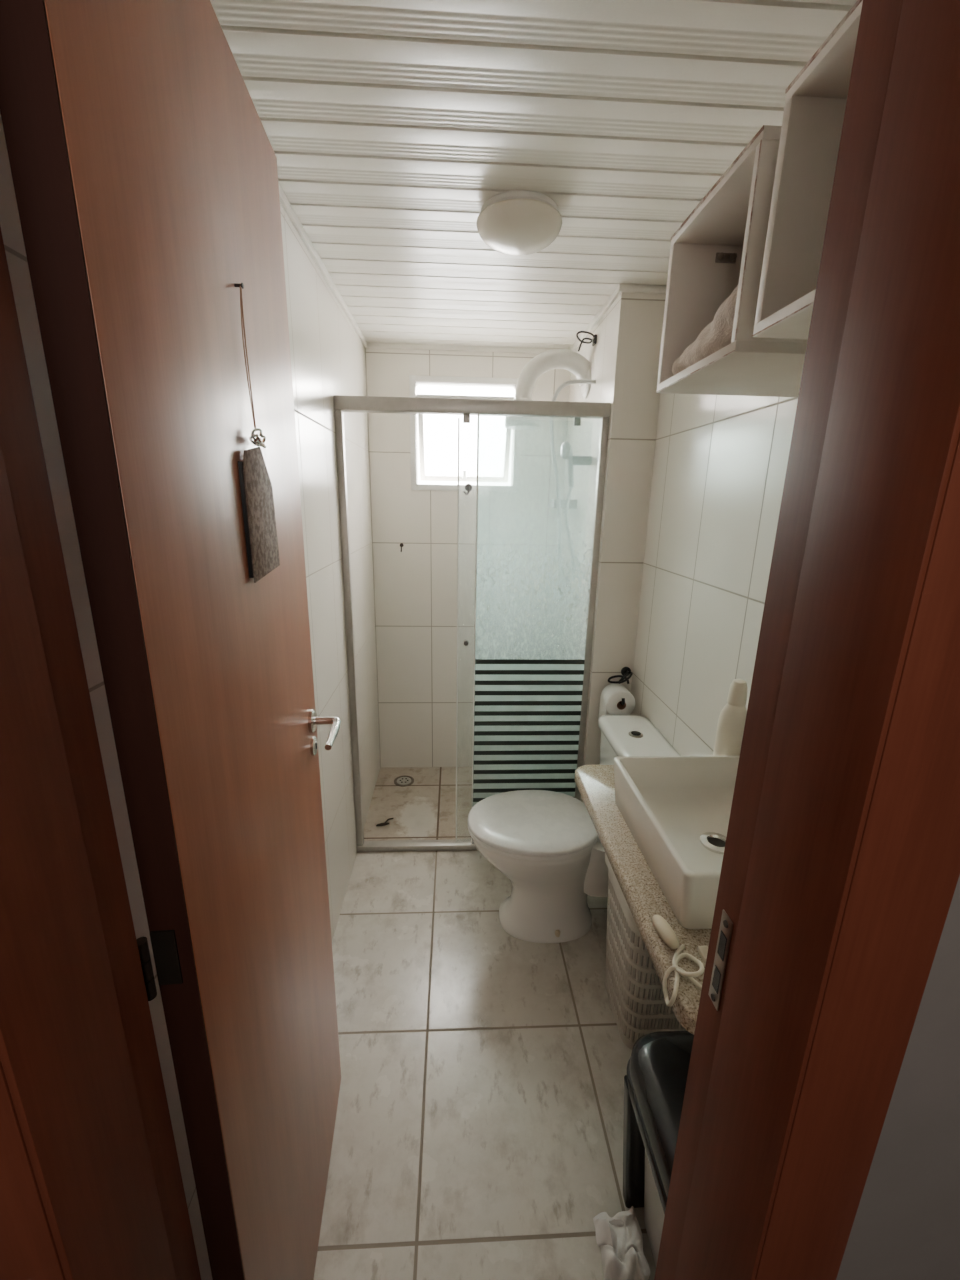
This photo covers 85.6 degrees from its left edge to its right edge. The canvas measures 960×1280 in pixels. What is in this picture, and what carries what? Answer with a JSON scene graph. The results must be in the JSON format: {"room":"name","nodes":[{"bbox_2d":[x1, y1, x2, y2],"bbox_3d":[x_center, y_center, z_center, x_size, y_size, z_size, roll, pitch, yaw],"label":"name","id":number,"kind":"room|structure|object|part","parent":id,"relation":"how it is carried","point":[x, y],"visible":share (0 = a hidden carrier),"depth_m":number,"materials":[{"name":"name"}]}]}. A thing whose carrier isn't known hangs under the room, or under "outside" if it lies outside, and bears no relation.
{"room":"bathroom","nodes":[
{"label":"bathroom","id":0,"kind":"room"},
{"bbox_2d":[0,113,379,1279],"bbox_3d":[-0.552,-0.055,1.607,0.100,2.250,2.500,0,15,-3],"label":"wall","id":1,"kind":"structure","parent":0,"point":[328,358],"depth_m":1.58,"materials":[{"name":"white tile"}]},
{"bbox_2d":[278,183,367,347],"bbox_3d":[-0.476,-1.074,1.304,0.012,0.022,2.320,0,15,-3],"label":"trim","id":2,"kind":"structure","parent":1,"relation":"attached to","point":[284,201],"depth_m":1.52,"materials":[{"name":"white plastic"}]},
{"bbox_2d":[365,348,569,766],"bbox_3d":[0.011,-0.363,2.786,1.140,2.250,0.120,0,15,-3],"label":"wall","id":3,"kind":"structure","parent":0,"point":[415,587],"depth_m":2.72,"materials":[{"name":"white tile"}]},
{"bbox_2d":[409,375,519,491],"bbox_3d":[-0.076,-1.030,2.640,0.539,0.524,0.211,0,15,-3],"label":"window","id":4,"kind":"structure","parent":3,"relation":"in","point":[414,380],"depth_m":2.58,"materials":[{"name":"white plastic"}]},
{"bbox_3d":[-0.078,-1.014,2.672,0.471,0.373,0.158,0,15,-3],"label":"sash","id":5,"kind":"part","parent":4,"relation":"part of","materials":[{"name":"glass"}]},
{"bbox_2d":[367,342,568,353],"bbox_3d":[-0.050,-1.373,2.441,0.951,0.022,0.012,0,15,-3],"label":"trim","id":6,"kind":"structure","parent":3,"relation":"attached to","point":[369,344],"depth_m":2.43,"materials":[{"name":"white plastic"}]},
{"bbox_2d":[570,286,620,350],"bbox_3d":[0.449,-1.272,2.099,0.012,0.022,0.770,0,15,-3],"label":"trim","id":7,"kind":"structure","parent":3,"relation":"attached to","point":[612,298],"depth_m":1.97,"materials":[{"name":"white plastic"}]},
{"bbox_2d":[314,767,655,1279],"bbox_3d":[0.049,1.092,1.906,1.340,0.100,2.580,0,15,-3],"label":"floor","id":8,"kind":"structure","parent":0,"point":[478,1135],"depth_m":1.40,"materials":[{"name":"tile"}]},
{"bbox_2d":[376,818,392,825],"bbox_3d":[-0.451,0.871,2.474,0.094,0.013,0.026,-11,19,-37],"label":"scrap","id":9,"kind":"object","parent":8,"relation":"on","point":[385,822],"visible":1,"depth_m":2.47,"materials":[{"name":"black"}]},
{"bbox_2d":[394,775,413,786],"bbox_3d":[-0.418,0.775,2.849,0.110,0.005,0.110,0,15,-3],"label":"floor drain","id":10,"kind":"object","parent":8,"relation":"on","point":[402,781],"visible":1,"depth_m":2.84,"materials":[{"name":"metal"}]},
{"bbox_2d":[333,395,610,851],"bbox_3d":[-0.038,0.039,2.076,0.975,1.842,0.054,0,15,-3],"label":"shower enclosure","id":11,"kind":"object","parent":8,"relation":"on","point":[530,715],"visible":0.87,"depth_m":2.12,"materials":[{"name":"glass"}]},
{"bbox_3d":[-0.512,0.046,2.054,0.026,1.767,0.034,0,15,-3],"label":"post","id":12,"kind":"part","parent":11,"relation":"part of","materials":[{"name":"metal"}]},
{"bbox_3d":[-0.056,0.009,2.054,0.024,0.024,0.030,0,15,-3],"label":"knob","id":13,"kind":"part","parent":11,"relation":"part of","materials":[{"name":"silver metal"}]},
{"bbox_2d":[464,483,471,494],"bbox_3d":[-0.045,-0.555,1.907,0.033,0.042,0.021,0,15,-3],"label":"hook","id":14,"kind":"object","parent":11,"relation":"attached to","point":[468,487],"visible":1,"depth_m":1.91,"materials":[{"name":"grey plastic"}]},
{"bbox_3d":[-0.022,-0.828,1.843,0.975,0.047,0.052,0,15,-3],"label":"rail","id":15,"kind":"part","parent":11,"relation":"part of","materials":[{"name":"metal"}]},
{"bbox_3d":[0.203,0.051,2.080,0.446,1.773,0.006,0,15,-3],"label":"fixed panel","id":16,"kind":"part","parent":11,"relation":"part of","materials":[{"name":"clear glass"}]},
{"bbox_3d":[0.436,0.050,2.102,0.026,1.767,0.034,0,15,-3],"label":"post","id":17,"kind":"part","parent":11,"relation":"part of","materials":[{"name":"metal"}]},
{"bbox_2d":[468,715,680,942],"bbox_3d":[0.289,0.662,1.885,0.671,0.749,0.467,0,15,-3],"label":"toilet","id":18,"kind":"object","parent":8,"relation":"on","point":[548,845],"visible":0.72,"depth_m":1.79,"materials":[{"name":"white ceramic"}]},
{"bbox_3d":[0.189,0.848,1.883,0.458,0.388,0.353,0,15,-3],"label":"bowl","id":19,"kind":"part","parent":18,"relation":"part of","materials":[{"name":"white ceramic"}]},
{"bbox_3d":[0.185,0.652,1.829,0.456,0.017,0.371,0,15,-3],"label":"seat","id":20,"kind":"part","parent":18,"relation":"part of","materials":[{"name":"white plastic"}]},
{"bbox_3d":[0.185,0.631,1.824,0.458,0.022,0.375,0,15,-3],"label":"lid","id":21,"kind":"part","parent":18,"relation":"part of","materials":[{"name":"white plastic"}]},
{"bbox_3d":[0.536,0.513,1.809,0.172,0.315,0.352,0,15,-3],"label":"tank","id":22,"kind":"part","parent":18,"relation":"part of","materials":[{"name":"white ceramic"}]},
{"bbox_3d":[0.535,0.341,1.763,0.187,0.040,0.372,0,15,-3],"label":"tank lid","id":23,"kind":"part","parent":18,"relation":"part of","materials":[{"name":"white ceramic"}]},
{"bbox_2d":[593,1206,649,1279],"bbox_3d":[0.292,1.246,1.065,0.096,0.043,0.126,0,15,-3],"label":"crumpled bag","id":24,"kind":"object","parent":8,"relation":"on","point":[619,1237],"visible":1,"depth_m":1.06,"materials":[{"name":"white plastic"}]},
{"bbox_2d":[605,853,686,1049],"bbox_3d":[0.502,0.896,1.517,0.250,0.497,0.318,0,15,-3],"label":"laundry basket","id":25,"kind":"object","parent":8,"relation":"on","point":[634,988],"visible":0.41,"depth_m":1.44,"materials":[{"name":"beige plastic"}]},
{"bbox_2d":[623,1031,693,1265],"bbox_3d":[0.453,1.055,0.987,0.316,0.465,0.316,0,15,-3],"label":"pedal bin","id":26,"kind":"object","parent":8,"relation":"on","point":[655,1080],"visible":0.33,"depth_m":1.00,"materials":[{"name":"grey plastic"}]},
{"bbox_3d":[0.458,0.863,0.935,0.310,0.067,0.310,0,15,-3],"label":"lid","id":27,"kind":"part","parent":26,"relation":"part of","materials":[{"name":"black plastic"}]},
{"bbox_2d":[210,0,856,349],"bbox_3d":[0.088,-1.097,1.325,1.140,0.030,2.320,0,15,-3],"label":"ceiling","id":28,"kind":"structure","parent":0,"point":[390,126],"depth_m":1.01,"materials":[{"name":"plastic"}]},
{"bbox_2d":[476,190,561,255],"bbox_3d":[0.098,-1.037,1.311,0.216,0.082,0.216,0,15,-3],"label":"ceiling light","id":29,"kind":"object","parent":28,"relation":"attached to","point":[512,222],"visible":1,"depth_m":1.25,"materials":[{"name":"white plastic"}]},
{"bbox_2d":[584,842,607,896],"bbox_3d":[0.478,0.774,1.877,0.282,0.224,0.280,0,15,-3],"label":"trash bin","id":30,"kind":"object","parent":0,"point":[595,867],"depth_m":1.77,"materials":[{"name":"white plastic"}]},
{"bbox_2d":[554,292,665,802],"bbox_3d":[0.518,-0.221,2.388,0.165,2.200,0.770,0,15,-3],"label":"wall column","id":31,"kind":"structure","parent":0,"point":[624,360],"depth_m":1.97,"materials":[{"name":"white tile"}]},
{"bbox_2d":[504,331,596,429],"bbox_3d":[0.296,-1.062,2.144,0.378,0.344,0.190,0,15,-3],"label":"shower","id":32,"kind":"object","parent":31,"relation":"attached to","point":[572,361],"visible":0.84,"depth_m":2.12,"materials":[{"name":"plastic"}]},
{"bbox_3d":[0.315,-1.096,2.156,0.339,0.208,0.072,0,15,-3],"label":"arm","id":33,"kind":"part","parent":32,"relation":"part of","materials":[{"name":"plastic"}]},
{"bbox_2d":[549,499,576,508],"bbox_3d":[0.385,-0.630,2.400,0.105,0.040,0.120,0,15,-3],"label":"soap shelf","id":34,"kind":"object","parent":31,"relation":"attached to","point":[553,503],"visible":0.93,"depth_m":2.34,"materials":[{"name":"grey plastic"}]},
{"bbox_2d":[555,590,577,604],"bbox_3d":[0.393,-0.193,2.353,0.095,0.068,0.068,0,15,-3],"label":"shower valve","id":35,"kind":"object","parent":31,"relation":"attached to","point":[560,597],"visible":1,"depth_m":2.34,"materials":[{"name":"silver metal"}]},
{"bbox_3d":[0.361,-0.193,2.351,0.032,0.052,0.059,0,15,-3],"label":"knob","id":36,"kind":"part","parent":35,"relation":"part of","materials":[{"name":"grey plastic"}]},
{"bbox_2d":[550,379,595,584],"bbox_3d":[0.362,-0.630,2.129,0.178,0.815,0.068,0,15,-3],"label":"shower","id":37,"kind":"object","parent":31,"relation":"attached to","point":[566,449],"visible":0.96,"depth_m":2.11,"materials":[{"name":"grey plastic"}]},
{"bbox_2d":[608,667,632,704],"bbox_3d":[0.544,0.176,2.034,0.086,0.111,0.169,8,17,25],"label":"toilet paper holder","id":38,"kind":"object","parent":31,"relation":"attached to","point":[625,671],"visible":0.87,"depth_m":2.04,"materials":[{"name":"black metal"}]},
{"bbox_2d":[598,683,634,719],"bbox_3d":[0.539,0.259,2.036,0.114,0.159,0.100,0,15,-3],"label":"toilet paper roll","id":39,"kind":"object","parent":38,"relation":"hanging from","point":[612,694],"visible":0.9,"depth_m":1.99,"materials":[{"name":"white paper"}]},
{"bbox_2d":[618,284,666,293],"bbox_3d":[0.544,-1.170,1.726,0.165,0.022,0.012,0,15,-3],"label":"trim","id":40,"kind":"structure","parent":31,"relation":"attached to","point":[629,288],"depth_m":1.72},
{"bbox_2d":[629,393,797,755],"bbox_3d":[0.687,-0.050,1.670,0.100,2.250,2.500,0,15,-3],"label":"wall","id":41,"kind":"structure","parent":0,"point":[720,462],"depth_m":1.49,"materials":[{"name":"white tile"}]},
{"bbox_2d":[575,765,710,1034],"bbox_3d":[0.467,0.556,1.120,0.390,0.240,0.735,0,15,-3],"label":"countertop","id":42,"kind":"structure","parent":41,"relation":"attached to","point":[645,899],"depth_m":0.97,"materials":[{"name":"beige stone"}]},
{"bbox_2d":[652,915,678,948],"bbox_3d":[0.310,0.488,0.868,0.026,0.015,0.068,-2,15,-13],"label":"soap bar","id":43,"kind":"object","parent":42,"relation":"on","point":[660,924],"visible":1,"depth_m":0.86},
{"bbox_2d":[614,755,739,928],"bbox_3d":[0.487,0.386,1.057,0.330,0.120,0.410,0,15,-3],"label":"basin","id":44,"kind":"object","parent":42,"relation":"in","point":[676,810],"visible":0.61,"depth_m":1.12,"materials":[{"name":"ceramic"}]},
{"bbox_2d":[663,944,707,1006],"bbox_3d":[0.323,0.517,0.805,0.094,0.048,0.089,0,15,-3],"label":"cord","id":45,"kind":"object","parent":42,"relation":"on","point":[702,950],"visible":0.83,"depth_m":0.80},
{"bbox_2d":[713,679,747,755],"bbox_3d":[0.619,0.238,1.277,0.068,0.297,0.068,0,15,-3],"label":"soap bottle","id":46,"kind":"object","parent":42,"relation":"on","point":[731,721],"visible":0.69,"depth_m":1.24,"materials":[{"name":"plastic"}]},
{"bbox_2d":[656,125,807,396],"bbox_3d":[0.527,-0.608,0.902,0.301,0.279,0.314,0,15,-3],"label":"wall shelf","id":47,"kind":"object","parent":41,"relation":"attached to","point":[719,248],"visible":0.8,"depth_m":0.92,"materials":[{"name":"wood"}]},
{"bbox_2d":[672,286,737,374],"bbox_3d":[0.484,-0.546,0.917,0.202,0.115,0.258,0,15,-3],"label":"cloth","id":48,"kind":"object","parent":47,"relation":"on","point":[717,334],"visible":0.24,"depth_m":0.87,"materials":[{"name":"beige fabric"}]},
{"bbox_2d":[752,0,862,338],"bbox_3d":[0.544,-0.523,0.552,0.301,0.283,0.314,0,15,-3],"label":"wall shelf","id":49,"kind":"object","parent":41,"relation":"attached to","point":[816,98],"visible":0.18,"depth_m":0.67,"materials":[{"name":"wood"}]},
{"bbox_2d":[836,875,959,1279],"bbox_3d":[0.006,0.161,0.365,1.950,2.500,0.060,0,15,-3],"label":"wall","id":50,"kind":"structure","parent":0,"point":[906,1226],"depth_m":0.42,"materials":[{"name":"paint"}]},
{"bbox_3d":[0.126,0.266,0.462,1.140,2.250,0.060,0,15,-3],"label":"wall","id":51,"kind":"structure","parent":0,"visible":0},
{"bbox_2d":[0,0,340,1279],"bbox_3d":[-0.321,0.270,0.809,0.107,2.030,0.637,0,15,-3],"label":"door","id":52,"kind":"structure","parent":51,"relation":"in","point":[143,160],"depth_m":0.54,"materials":[{"name":"brown wood"}]},
{"bbox_2d":[234,283,279,582],"bbox_3d":[-0.303,-0.270,0.698,0.016,0.370,0.116,0,15,-3],"label":"ornament","id":53,"kind":"object","parent":52,"relation":"hanging from","point":[256,489],"visible":1,"depth_m":0.70,"materials":[{"name":"fabric"},{"name":"cord"},{"name":"metal"}]},
{"bbox_3d":[-0.341,0.165,1.055,0.009,0.048,0.048,-1,15,-6],"label":"handle","id":54,"kind":"part","parent":52,"relation":"part of","materials":[{"name":"silver metal"}]},
{"bbox_3d":[-0.306,0.180,1.013,0.058,0.024,0.113,0,15,-3],"label":"lever","id":55,"kind":"part","parent":52,"relation":"part of","materials":[{"name":"silver metal"}]},
{"bbox_2d":[0,0,959,1279],"bbox_3d":[-0.047,0.314,0.426,0.688,2.170,0.138,0,15,-3],"label":"door frame","id":56,"kind":"structure","parent":51,"relation":"attached to","point":[840,869],"depth_m":0.35,"materials":[{"name":"brown wood"}]},
{"bbox_3d":[-0.348,0.328,0.353,0.080,2.170,0.018,0,15,-3],"label":"architrave","id":57,"kind":"part","parent":56,"relation":"part of","materials":[{"name":"brown wood"}]},
{"bbox_3d":[0.224,0.299,0.482,0.002,0.100,0.017,0,15,-3],"label":"strike plate","id":58,"kind":"part","parent":56,"relation":"part of","materials":[{"name":"metal"}]},
{"bbox_3d":[0.265,0.331,0.384,0.070,2.170,0.018,0,15,-3],"label":"architrave","id":59,"kind":"part","parent":56,"relation":"part of","materials":[{"name":"brown wood"}]}
]}

